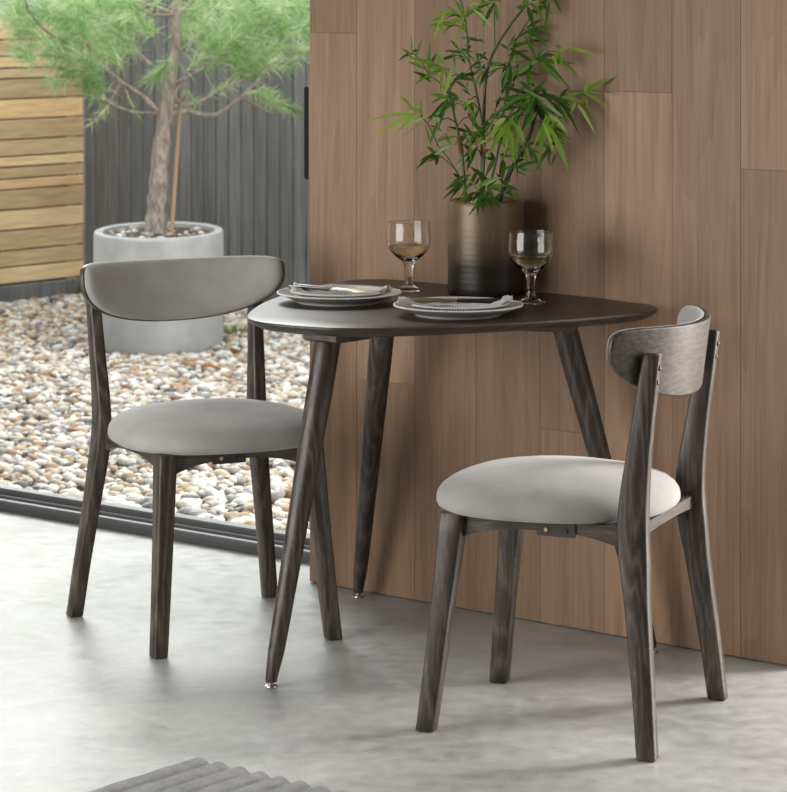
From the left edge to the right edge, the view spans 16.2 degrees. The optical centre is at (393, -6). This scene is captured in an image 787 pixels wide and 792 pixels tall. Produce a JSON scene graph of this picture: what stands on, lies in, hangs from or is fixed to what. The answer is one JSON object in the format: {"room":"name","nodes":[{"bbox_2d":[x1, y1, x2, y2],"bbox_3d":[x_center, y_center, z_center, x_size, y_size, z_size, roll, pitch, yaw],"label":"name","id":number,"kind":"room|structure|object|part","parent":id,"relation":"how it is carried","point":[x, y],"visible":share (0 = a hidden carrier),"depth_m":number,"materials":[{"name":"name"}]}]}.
{"room":"dining room","nodes":[
{"label":"dining room","id":0,"kind":"room"},
{"bbox_2d":[8,212,298,513],"bbox_3d":[2.886,1.528,12.227,16.000,0.100,11.735,0,0,39],"label":"ground","id":1,"kind":"structure","parent":0,"point":[39,420],"depth_m":9.64,"materials":[{"name":"grey gravel"}]},
{"bbox_2d":[0,20,83,301],"bbox_3d":[-2.550,0.800,12.371,0.106,1.355,3.260,0,0,39],"label":"slatted fence","id":2,"kind":"object","parent":1,"relation":"on","point":[42,140],"visible":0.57,"depth_m":13.36,"materials":[{"name":"brown wood"}]},
{"bbox_2d":[65,279,80,293],"bbox_3d":[-1.567,1.421,13.576,0.406,0.090,0.234,0,0,-14],"label":"weed","id":3,"kind":"object","parent":1,"relation":"on","point":[78,288],"visible":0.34,"depth_m":13.50,"materials":[{"name":"green plant"}]},
{"bbox_2d":[102,492,108,497],"bbox_3d":[-0.852,1.452,8.001,0.070,0.034,0.039,0,0,28],"label":"pebble","id":4,"kind":"object","parent":1,"relation":"on","point":[105,495],"visible":0.26,"depth_m":7.98,"materials":[{"name":"white stone"}]},
{"bbox_2d":[105,496,119,502],"bbox_3d":[-0.803,1.454,7.944,0.045,0.030,0.043,0,0,-15],"label":"pebble","id":5,"kind":"object","parent":1,"relation":"on","point":[112,498],"visible":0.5,"depth_m":7.94,"materials":[{"name":"white stone"}]},
{"bbox_2d":[107,491,120,495],"bbox_3d":[-0.805,1.457,8.053,0.055,0.034,0.054,0,0,-7],"label":"pebble","id":6,"kind":"object","parent":1,"relation":"on","point":[114,493],"visible":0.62,"depth_m":8.03,"materials":[{"name":"beige stone"}]},
{"bbox_2d":[115,495,125,498],"bbox_3d":[-0.786,1.459,7.996,0.041,0.030,0.049,0,0,40],"label":"pebble","id":7,"kind":"object","parent":1,"relation":"on","point":[118,496],"visible":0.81,"depth_m":7.98,"materials":[{"name":"white stone"}]},
{"bbox_2d":[124,501,134,504],"bbox_3d":[-0.755,1.460,7.896,0.048,0.030,0.040,0,0,-20],"label":"pebble","id":8,"kind":"object","parent":1,"relation":"on","point":[130,502],"visible":0.34,"depth_m":7.89,"materials":[{"name":"white stone"}]},
{"bbox_2d":[121,487,140,494],"bbox_3d":[-0.763,1.453,8.042,0.060,0.042,0.052,0,0,17],"label":"pebble","id":9,"kind":"object","parent":1,"relation":"on","point":[136,490],"visible":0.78,"depth_m":8.03,"materials":[{"name":"beige stone"}]},
{"bbox_2d":[141,501,152,508],"bbox_3d":[-0.690,1.454,7.847,0.053,0.034,0.053,0,0,-1],"label":"pebble","id":10,"kind":"object","parent":1,"relation":"on","point":[149,505],"visible":0.36,"depth_m":7.83,"materials":[{"name":"grey stone"}]},
{"bbox_2d":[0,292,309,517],"bbox_3d":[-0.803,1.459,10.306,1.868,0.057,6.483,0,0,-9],"label":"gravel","id":11,"kind":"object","parent":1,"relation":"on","point":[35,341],"visible":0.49,"depth_m":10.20,"materials":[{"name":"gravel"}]},
{"bbox_2d":[125,494,144,504],"bbox_3d":[-0.742,1.453,7.966,0.053,0.034,0.053,0,0,-32],"label":"pebble","id":12,"kind":"object","parent":11,"relation":"on","point":[138,498],"visible":0.88,"depth_m":7.95,"materials":[{"name":"white stone"}]},
{"bbox_2d":[144,496,152,501],"bbox_3d":[-0.694,1.456,7.941,0.045,0.032,0.043,0,0,13],"label":"pebble","id":13,"kind":"object","parent":11,"relation":"on","point":[147,499],"visible":0.34,"depth_m":7.93,"materials":[{"name":"grey stone"}]},
{"bbox_2d":[175,494,181,499],"bbox_3d":[-0.625,1.454,7.975,0.044,0.030,0.043,0,0,1],"label":"pebble","id":14,"kind":"object","parent":11,"relation":"on","point":[178,496],"visible":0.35,"depth_m":7.97,"materials":[{"name":"white stone"}]},
{"bbox_2d":[180,500,191,507],"bbox_3d":[-0.586,1.454,7.885,0.045,0.034,0.040,0,0,-10],"label":"pebble","id":15,"kind":"object","parent":11,"relation":"on","point":[182,503],"visible":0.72,"depth_m":7.87,"materials":[{"name":"white stone"}]},
{"bbox_2d":[201,362,220,369],"bbox_3d":[-0.698,1.435,10.666,0.057,0.035,0.080,0,0,34],"label":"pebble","id":16,"kind":"object","parent":11,"relation":"on","point":[205,364],"visible":1,"depth_m":10.67,"materials":[{"name":"brown stone"}]},
{"bbox_2d":[204,488,221,496],"bbox_3d":[-0.523,1.450,8.030,0.056,0.042,0.059,0,0,5],"label":"pebble","id":17,"kind":"object","parent":11,"relation":"on","point":[208,491],"visible":0.69,"depth_m":8.01,"materials":[{"name":"white stone"}]},
{"bbox_2d":[211,500,224,506],"bbox_3d":[-0.499,1.452,7.887,0.039,0.027,0.037,0,0,-11],"label":"pebble","id":18,"kind":"object","parent":11,"relation":"on","point":[216,503],"visible":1,"depth_m":7.88,"materials":[{"name":"white stone"}]},
{"bbox_2d":[222,512,233,516],"bbox_3d":[-0.465,1.459,7.736,0.047,0.031,0.048,0,0,34],"label":"pebble","id":19,"kind":"object","parent":11,"relation":"on","point":[228,514],"visible":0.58,"depth_m":7.72,"materials":[{"name":"beige stone"}]},
{"bbox_2d":[224,323,246,334],"bbox_3d":[-0.679,1.439,11.923,0.219,0.055,0.152,0,0,0],"label":"weed","id":20,"kind":"object","parent":11,"relation":"on","point":[234,329],"visible":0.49,"depth_m":11.90,"materials":[{"name":"green plant"}]},
{"bbox_2d":[230,348,242,353],"bbox_3d":[-0.632,1.435,11.146,0.080,0.035,0.057,0,0,38],"label":"dead leaf","id":21,"kind":"object","parent":11,"relation":"on","point":[233,350],"visible":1,"depth_m":11.14,"materials":[{"name":"brown plant"}]},
{"bbox_2d":[230,517,244,522],"bbox_3d":[-0.431,1.454,7.634,0.045,0.024,0.051,0,0,-26],"label":"pebble","id":22,"kind":"object","parent":11,"relation":"on","point":[237,519],"visible":0.53,"depth_m":7.62,"materials":[{"name":"white stone"}]},
{"bbox_2d":[231,496,249,506],"bbox_3d":[-0.444,1.457,7.949,0.054,0.039,0.056,0,0,27],"label":"pebble","id":23,"kind":"object","parent":11,"relation":"on","point":[238,500],"visible":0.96,"depth_m":7.93,"materials":[{"name":"white stone"}]},
{"bbox_2d":[240,516,254,520],"bbox_3d":[-0.401,1.454,7.657,0.056,0.024,0.044,0,0,18],"label":"pebble","id":24,"kind":"object","parent":11,"relation":"on","point":[246,518],"visible":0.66,"depth_m":7.65,"materials":[{"name":"white stone"}]},
{"bbox_2d":[243,503,253,511],"bbox_3d":[-0.406,1.459,7.859,0.041,0.036,0.072,0,0,-29],"label":"pebble","id":25,"kind":"object","parent":11,"relation":"on","point":[247,506],"visible":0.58,"depth_m":7.84,"materials":[{"name":"beige stone"}]},
{"bbox_2d":[271,491,285,503],"bbox_3d":[-0.338,1.452,8.008,0.055,0.038,0.055,0,0,-12],"label":"pebble","id":26,"kind":"object","parent":11,"relation":"on","point":[276,495],"visible":0.82,"depth_m":7.98,"materials":[{"name":"grey stone"}]},
{"bbox_2d":[284,489,291,498],"bbox_3d":[-0.294,1.452,8.038,0.052,0.041,0.057,0,0,-5],"label":"pebble","id":27,"kind":"object","parent":11,"relation":"on","point":[288,491],"visible":0.34,"depth_m":8.01,"materials":[{"name":"brown stone"}]},
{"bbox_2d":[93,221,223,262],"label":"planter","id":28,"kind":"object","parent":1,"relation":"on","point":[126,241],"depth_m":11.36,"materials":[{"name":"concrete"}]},
{"bbox_2d":[0,0,309,233],"bbox_3d":[-0.993,0.341,11.631,1.594,1.389,1.084,0,0,0],"label":"pine tree","id":29,"kind":"object","parent":28,"relation":"on","point":[221,36],"visible":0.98,"depth_m":11.48,"materials":[{"name":"green plant"}]},
{"bbox_2d":[169,112,181,233],"bbox_3d":[-0.911,0.759,11.584,0.018,0.534,0.078,0,0,35],"label":"stake","id":30,"kind":"object","parent":28,"relation":"in","point":[177,147],"visible":0.85,"depth_m":11.58,"materials":[{"name":"beige wood"}]},
{"bbox_2d":[176,506,191,514],"bbox_3d":[-0.588,1.452,7.765,0.050,0.035,0.052,0,0,-8],"label":"pebble","id":31,"kind":"object","parent":1,"relation":"on","point":[184,510],"visible":0.6,"depth_m":7.75,"materials":[{"name":"grey stone"}]},
{"bbox_2d":[181,494,193,498],"bbox_3d":[-0.587,1.459,7.976,0.054,0.040,0.050,0,0,28],"label":"pebble","id":32,"kind":"object","parent":1,"relation":"on","point":[185,495],"visible":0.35,"depth_m":7.96,"materials":[{"name":"grey stone"}]},
{"bbox_2d":[179,498,200,508],"bbox_3d":[-0.581,1.452,7.889,0.058,0.037,0.057,0,0,-39],"label":"pebble","id":33,"kind":"object","parent":1,"relation":"on","point":[194,502],"visible":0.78,"depth_m":7.88,"materials":[{"name":"white stone"}]},
{"bbox_2d":[187,509,205,515],"bbox_3d":[-0.550,1.453,7.746,0.058,0.030,0.061,0,0,8],"label":"pebble","id":34,"kind":"object","parent":1,"relation":"on","point":[195,512],"visible":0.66,"depth_m":7.73,"materials":[{"name":"white stone"}]},
{"bbox_2d":[85,0,309,302],"bbox_3d":[2.305,0.478,10.490,9.836,1.994,0.070,0,0,39],"label":"fence","id":35,"kind":"object","parent":1,"relation":"on","point":[241,169],"visible":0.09,"depth_m":13.04,"materials":[{"name":"grey wood"}]},
{"bbox_2d":[202,496,216,503],"bbox_3d":[-0.526,1.452,7.944,0.046,0.029,0.046,0,0,-16],"label":"pebble","id":36,"kind":"object","parent":1,"relation":"on","point":[212,498],"visible":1,"depth_m":7.93,"materials":[{"name":"beige stone"}]},
{"bbox_2d":[211,505,224,512],"bbox_3d":[-0.498,1.461,7.861,0.047,0.025,0.027,0,0,-29],"label":"pebble","id":37,"kind":"object","parent":1,"relation":"on","point":[216,508],"visible":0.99,"depth_m":7.85,"materials":[{"name":"white stone"}]},
{"bbox_2d":[212,516,224,520],"bbox_3d":[-0.488,1.454,7.651,0.040,0.027,0.040,0,0,31],"label":"pebble","id":38,"kind":"object","parent":1,"relation":"on","point":[216,517],"visible":0.34,"depth_m":7.64,"materials":[{"name":"white stone"}]},
{"bbox_2d":[215,494,228,503],"bbox_3d":[-0.497,1.453,7.962,0.053,0.035,0.055,0,0,12],"label":"pebble","id":39,"kind":"object","parent":1,"relation":"on","point":[218,496],"visible":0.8,"depth_m":7.95,"materials":[{"name":"white stone"}]},
{"bbox_2d":[219,512,230,520],"bbox_3d":[-0.464,1.462,7.729,0.046,0.030,0.062,0,0,-16],"label":"pebble","id":40,"kind":"object","parent":1,"relation":"on","point":[225,517],"visible":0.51,"depth_m":7.71,"materials":[{"name":"grey stone"}]},
{"bbox_2d":[225,495,241,502],"bbox_3d":[-0.454,1.451,7.969,0.062,0.026,0.049,0,0,-12],"label":"pebble","id":41,"kind":"object","parent":1,"relation":"on","point":[230,498],"visible":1,"depth_m":7.95,"materials":[{"name":"grey stone"}]},
{"bbox_2d":[228,512,249,521],"bbox_3d":[-0.432,1.453,7.672,0.072,0.040,0.042,0,0,-28],"label":"pebble","id":42,"kind":"object","parent":1,"relation":"on","point":[241,514],"visible":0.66,"depth_m":7.67,"materials":[{"name":"beige stone"}]},
{"bbox_2d":[242,521,254,525],"bbox_3d":[-0.403,1.458,7.595,0.036,0.037,0.064,0,0,-42],"label":"pebble","id":43,"kind":"object","parent":1,"relation":"on","point":[245,522],"visible":0.36,"depth_m":7.57,"materials":[{"name":"beige stone"}]},
{"bbox_2d":[273,521,281,526],"bbox_3d":[-0.322,1.459,7.590,0.053,0.033,0.045,0,0,-37],"label":"pebble","id":44,"kind":"object","parent":1,"relation":"on","point":[275,523],"visible":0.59,"depth_m":7.57,"materials":[{"name":"white stone"}]},
{"bbox_2d":[274,501,281,506],"bbox_3d":[-0.322,1.462,7.935,0.040,0.026,0.045,0,0,-8],"label":"pebble","id":45,"kind":"object","parent":1,"relation":"on","point":[277,503],"visible":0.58,"depth_m":7.92,"materials":[{"name":"beige stone"}]},
{"bbox_2d":[274,524,284,529],"bbox_3d":[-0.309,1.456,7.556,0.037,0.024,0.039,0,0,23],"label":"pebble","id":46,"kind":"object","parent":1,"relation":"on","point":[279,527],"visible":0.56,"depth_m":7.54,"materials":[{"name":"beige stone"}]},
{"bbox_2d":[274,512,284,517],"bbox_3d":[-0.308,1.454,7.707,0.044,0.029,0.041,0,0,27],"label":"pebble","id":47,"kind":"object","parent":1,"relation":"on","point":[279,514],"visible":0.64,"depth_m":7.69,"materials":[{"name":"beige stone"}]},
{"bbox_2d":[277,498,289,503],"bbox_3d":[-0.317,1.458,7.942,0.048,0.024,0.047,0,0,-19],"label":"pebble","id":48,"kind":"object","parent":1,"relation":"on","point":[283,500],"visible":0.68,"depth_m":7.93,"materials":[{"name":"beige stone"}]},
{"bbox_2d":[280,504,288,511],"bbox_3d":[-0.304,1.458,7.836,0.051,0.033,0.052,0,0,-44],"label":"pebble","id":49,"kind":"object","parent":1,"relation":"on","point":[285,507],"visible":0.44,"depth_m":7.82,"materials":[{"name":"beige stone"}]},
{"bbox_2d":[0,511,786,791],"bbox_3d":[-2.462,1.510,3.352,11.900,0.120,8.745,0,0,39],"label":"floor","id":50,"kind":"structure","parent":0,"point":[85,706],"depth_m":5.74,"materials":[{"name":"concrete"}]},
{"bbox_2d":[66,255,341,659],"bbox_3d":[-0.425,1.037,6.364,0.525,0.826,0.535,0,0,-25],"label":"dining chair","id":51,"kind":"object","parent":50,"relation":"on","point":[177,436],"visible":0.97,"depth_m":6.42,"materials":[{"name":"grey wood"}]},
{"bbox_3d":[-0.709,1.061,6.452,0.084,0.779,0.092,0,0,-25],"label":"leg","id":52,"kind":"part","parent":51,"relation":"part of","materials":[{"name":"brown wood"}]},
{"bbox_3d":[-0.586,1.040,6.286,0.020,0.051,0.365,0,0,-27],"label":"seat rail","id":53,"kind":"part","parent":51,"relation":"part of","materials":[{"name":"brown wood"}]},
{"bbox_3d":[-0.508,1.231,6.093,0.072,0.437,0.091,0,0,-25],"label":"leg","id":54,"kind":"part","parent":51,"relation":"part of","materials":[{"name":"brown wood"}]},
{"bbox_3d":[-0.513,0.700,6.553,0.513,0.150,0.118,0,0,-25],"label":"backrest","id":55,"kind":"part","parent":51,"relation":"part of","materials":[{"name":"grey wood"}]},
{"bbox_2d":[108,398,302,454],"bbox_3d":[-0.412,0.972,6.335,0.478,0.085,0.472,0,0,-25],"label":"seat cushion","id":56,"kind":"object","parent":51,"relation":"on","point":[205,426],"depth_m":6.17,"materials":[{"name":"grey fabric"}]},
{"bbox_3d":[-0.366,1.031,6.172,0.080,0.028,0.004,0,0,-25],"label":"fixing plate","id":57,"kind":"part","parent":51,"relation":"part of","materials":[{"name":"brown metal"}]},
{"bbox_3d":[-0.346,1.040,6.194,0.336,0.051,0.020,0,0,-25],"label":"seat rail","id":58,"kind":"part","parent":51,"relation":"part of","materials":[{"name":"brown wood"}]},
{"bbox_3d":[-0.310,1.061,6.639,0.084,0.779,0.092,0,0,-25],"label":"leg","id":59,"kind":"part","parent":51,"relation":"part of","materials":[{"name":"brown wood"}]},
{"bbox_3d":[-0.164,1.231,6.253,0.072,0.437,0.091,0,0,-25],"label":"leg","id":60,"kind":"part","parent":51,"relation":"part of","materials":[{"name":"brown wood"}]},
{"bbox_2d":[89,757,345,791],"bbox_3d":[-0.455,1.442,4.338,1.002,0.015,1.510,0,0,39],"label":"rug","id":61,"kind":"object","parent":50,"relation":"on","point":[197,774],"visible":1,"depth_m":5.06,"materials":[{"name":"grey fabric"}]},
{"bbox_2d":[247,279,657,688],"bbox_3d":[0.031,1.067,6.088,0.937,0.765,0.845,0,0,39],"label":"dining table","id":62,"kind":"object","parent":50,"relation":"on","point":[329,327],"visible":0.83,"depth_m":5.91,"materials":[{"name":"brown wood"}]},
{"bbox_3d":[-0.193,1.090,5.875,0.057,0.696,0.221,0,0,40],"label":"leg","id":63,"kind":"part","parent":62,"relation":"part of","materials":[{"name":"brown wood"}]},
{"bbox_2d":[277,285,400,306],"bbox_3d":[-0.121,0.673,6.170,0.278,0.024,0.278,0,0,-18],"label":"dinner plate","id":64,"kind":"object","parent":62,"relation":"on","point":[333,302],"visible":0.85,"depth_m":6.08,"materials":[{"name":"ceramic"}]},
{"bbox_2d":[290,284,385,298],"bbox_3d":[-0.121,0.667,6.170,0.218,0.020,0.218,0,0,-34],"label":"plate","id":65,"kind":"object","parent":64,"relation":"on","point":[358,287],"visible":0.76,"depth_m":6.11,"materials":[{"name":"ceramic"}]},
{"bbox_2d":[291,282,390,294],"bbox_3d":[-0.116,0.657,6.156,0.226,0.030,0.079,0,0,9],"label":"napkin","id":66,"kind":"object","parent":65,"relation":"on","point":[387,288],"visible":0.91,"depth_m":6.14,"materials":[{"name":"fabric"}]},
{"bbox_2d":[288,285,374,293],"bbox_3d":[-0.136,0.655,6.152,0.204,0.013,0.024,0,0,17],"label":"fork","id":67,"kind":"object","parent":66,"relation":"on","point":[289,286],"visible":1,"depth_m":6.15,"materials":[{"name":"silver metal"}]},
{"bbox_3d":[-0.188,0.654,6.168,0.095,0.007,0.012,2,1,17],"label":"handle","id":68,"kind":"part","parent":67,"relation":"part of","materials":[{"name":"black"}]},
{"bbox_2d":[299,284,369,291],"bbox_3d":[-0.132,0.654,6.167,0.203,0.012,0.015,0,0,24],"label":"table knife","id":69,"kind":"object","parent":66,"relation":"on","point":[352,290],"visible":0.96,"depth_m":6.17,"materials":[{"name":"silver metal"}]},
{"bbox_3d":[-0.181,0.654,6.191,0.095,0.007,0.012,2,15,24],"label":"handle","id":70,"kind":"part","parent":69,"relation":"part of","materials":[{"name":"black"}]},
{"bbox_3d":[-0.089,0.658,6.148,0.109,0.002,0.015,2,15,24],"label":"blade","id":71,"kind":"part","parent":69,"relation":"part of","materials":[{"name":"silver metal"}]},
{"bbox_3d":[-0.051,1.090,6.564,0.057,0.696,0.237,0,0,-19],"label":"leg","id":72,"kind":"part","parent":62,"relation":"part of","materials":[{"name":"brown wood"}]},
{"bbox_2d":[387,220,430,291],"bbox_3d":[0.035,0.605,6.405,0.102,0.159,0.102,0,0,-37],"label":"wine glass","id":73,"kind":"object","parent":62,"relation":"on","point":[408,241],"visible":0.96,"depth_m":6.37,"materials":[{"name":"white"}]},
{"bbox_2d":[393,296,522,319],"bbox_3d":[0.138,0.673,5.925,0.278,0.024,0.278,0,0,-18],"label":"dinner plate","id":74,"kind":"object","parent":62,"relation":"on","point":[449,315],"visible":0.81,"depth_m":5.83,"materials":[{"name":"white ceramic"}]},
{"bbox_2d":[410,296,508,310],"bbox_3d":[0.138,0.667,5.925,0.218,0.020,0.218,0,0,-34],"label":"plate","id":75,"kind":"object","parent":74,"relation":"on","point":[429,308],"visible":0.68,"depth_m":5.84,"materials":[{"name":"white ceramic"}]},
{"bbox_2d":[397,295,512,307],"bbox_3d":[0.132,0.657,5.907,0.245,0.031,0.081,0,0,2],"label":"napkin","id":76,"kind":"object","parent":75,"relation":"on","point":[505,299],"visible":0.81,"depth_m":5.90,"materials":[{"name":"fabric"}]},
{"bbox_2d":[409,298,500,302],"bbox_3d":[0.129,0.654,5.920,0.203,0.010,0.014,0,0,6],"label":"table knife","id":77,"kind":"object","parent":76,"relation":"on","point":[441,300],"visible":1,"depth_m":5.92,"materials":[{"name":"silver metal"}]},
{"bbox_3d":[0.082,0.653,5.925,0.109,0.002,0.015,0,29,6],"label":"blade","id":78,"kind":"part","parent":77,"relation":"part of","materials":[{"name":"silver metal"}]},
{"bbox_3d":[0.183,0.654,5.914,0.095,0.007,0.012,0,29,6],"label":"handle","id":79,"kind":"part","parent":77,"relation":"part of","materials":[{"name":"black"}]},
{"bbox_2d":[413,298,501,302],"bbox_3d":[0.141,0.656,5.935,0.203,0.008,0.024,-1,0,-6],"label":"fork","id":80,"kind":"object","parent":76,"relation":"on","point":[482,298],"visible":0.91,"depth_m":5.93,"materials":[{"name":"black"}]},
{"bbox_2d":[447,197,524,296],"bbox_3d":[0.212,0.577,6.352,0.177,0.216,0.177,0,0,-13],"label":"vase","id":81,"kind":"object","parent":62,"relation":"on","point":[480,264],"visible":0.8,"depth_m":6.27,"materials":[{"name":"brown ceramic"}]},
{"bbox_2d":[369,0,618,215],"bbox_3d":[0.237,0.236,6.306,0.581,0.534,0.198,0,0,10],"label":"bamboo plant","id":82,"kind":"object","parent":81,"relation":"in","point":[553,127],"visible":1,"depth_m":6.29,"materials":[{"name":"green plant"}]},
{"bbox_3d":[0.143,0.324,6.316,0.061,0.307,0.011,0,0,-36],"label":"stem","id":83,"kind":"part","parent":82,"relation":"part of","materials":[{"name":"green plant"}]},
{"bbox_3d":[0.177,0.233,6.338,0.076,0.471,0.017,0,0,-37],"label":"stem","id":84,"kind":"part","parent":82,"relation":"part of","materials":[{"name":"green plant"}]},
{"bbox_3d":[0.261,0.231,6.354,0.124,0.497,0.012,0,0,6],"label":"stem","id":85,"kind":"part","parent":82,"relation":"part of","materials":[{"name":"green plant"}]},
{"bbox_3d":[0.280,0.237,6.376,0.143,0.480,0.011,0,0,-2],"label":"stem","id":86,"kind":"part","parent":82,"relation":"part of","materials":[{"name":"green plant"}]},
{"bbox_3d":[0.283,0.350,6.299,0.108,0.258,0.022,0,0,35],"label":"stem","id":87,"kind":"part","parent":82,"relation":"part of","materials":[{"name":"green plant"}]},
{"bbox_2d":[508,229,553,303],"bbox_3d":[0.305,0.605,6.155,0.102,0.159,0.102,0,0,-4],"label":"wine glass","id":88,"kind":"object","parent":62,"relation":"on","point":[530,251],"visible":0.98,"depth_m":6.12,"materials":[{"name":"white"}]},
{"bbox_3d":[0.466,1.090,6.128,0.231,0.696,0.057,0,0,10],"label":"leg","id":89,"kind":"part","parent":62,"relation":"part of","materials":[{"name":"brown wood"}]},
{"bbox_2d":[416,306,727,762],"bbox_3d":[0.364,1.044,5.563,0.535,0.811,0.525,0,0,22],"label":"dining chair","id":90,"kind":"object","parent":50,"relation":"on","point":[550,495],"visible":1,"depth_m":5.44,"materials":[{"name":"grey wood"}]},
{"bbox_3d":[0.097,1.235,5.468,0.091,0.430,0.072,0,0,22],"label":"leg","id":91,"kind":"part","parent":90,"relation":"part of","materials":[{"name":"brown wood"}]},
{"bbox_3d":[0.241,1.235,5.819,0.091,0.430,0.072,0,0,22],"label":"leg","id":92,"kind":"part","parent":90,"relation":"part of","materials":[{"name":"brown wood"}]},
{"bbox_3d":[0.293,1.048,5.399,0.365,0.051,0.020,0,0,24],"label":"seat rail","id":93,"kind":"part","parent":90,"relation":"part of","materials":[{"name":"brown wood"}]},
{"bbox_3d":[0.316,1.038,5.376,0.080,0.027,0.004,0,0,24],"label":"fixing plate","id":94,"kind":"part","parent":90,"relation":"part of","materials":[{"name":"brown metal"}]},
{"bbox_2d":[436,455,680,523],"bbox_3d":[0.335,0.981,5.575,0.472,0.083,0.478,0,0,22],"label":"seat cushion","id":95,"kind":"object","parent":90,"relation":"on","point":[542,489],"depth_m":5.41,"materials":[{"name":"grey fabric"}]},
{"bbox_3d":[0.466,1.067,5.283,0.092,0.765,0.084,0,0,22],"label":"leg","id":96,"kind":"part","parent":90,"relation":"part of","materials":[{"name":"brown wood"}]},
{"bbox_3d":[0.556,0.713,5.484,0.118,0.147,0.513,0,0,22],"label":"backrest","id":97,"kind":"part","parent":90,"relation":"part of","materials":[{"name":"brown wood"}]},
{"bbox_3d":[0.533,1.036,5.494,0.020,0.026,0.372,0,0,22],"label":"seat rail","id":98,"kind":"part","parent":90,"relation":"part of","materials":[{"name":"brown wood"}]},
{"bbox_3d":[0.429,1.048,5.730,0.365,0.051,0.020,0,0,20],"label":"seat rail","id":99,"kind":"part","parent":90,"relation":"part of","materials":[{"name":"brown wood"}]},
{"bbox_3d":[0.633,1.067,5.691,0.092,0.765,0.084,0,0,22],"label":"leg","id":100,"kind":"part","parent":90,"relation":"part of","materials":[{"name":"brown wood"}]},
{"bbox_2d":[310,0,786,664],"bbox_3d":[0.407,0.174,6.480,1.405,2.548,0.220,0,0,39],"label":"wall","id":101,"kind":"structure","parent":0,"point":[677,199],"depth_m":6.32,"materials":[{"name":"brown wood"}]},
{"bbox_2d":[0,494,309,563],"bbox_3d":[-2.174,0.175,8.714,5.580,2.550,0.100,0,0,39],"label":"trim","id":102,"kind":"structure","parent":101,"relation":"attached to","point":[42,509],"depth_m":7.46,"materials":[{"name":"grey metal"}]},
{"bbox_2d":[0,86,309,544],"bbox_3d":[-1.409,0.261,8.105,3.456,2.322,0.077,0,0,39],"label":"door","id":103,"kind":"structure","parent":101,"relation":"in","point":[196,521],"depth_m":7.42,"materials":[{"name":"grey metal"}]},
{"bbox_3d":[-0.215,0.354,7.104,0.016,0.240,0.032,0,0,39],"label":"handle","id":104,"kind":"part","parent":103,"relation":"part of","materials":[{"name":"black metal"}]}
]}

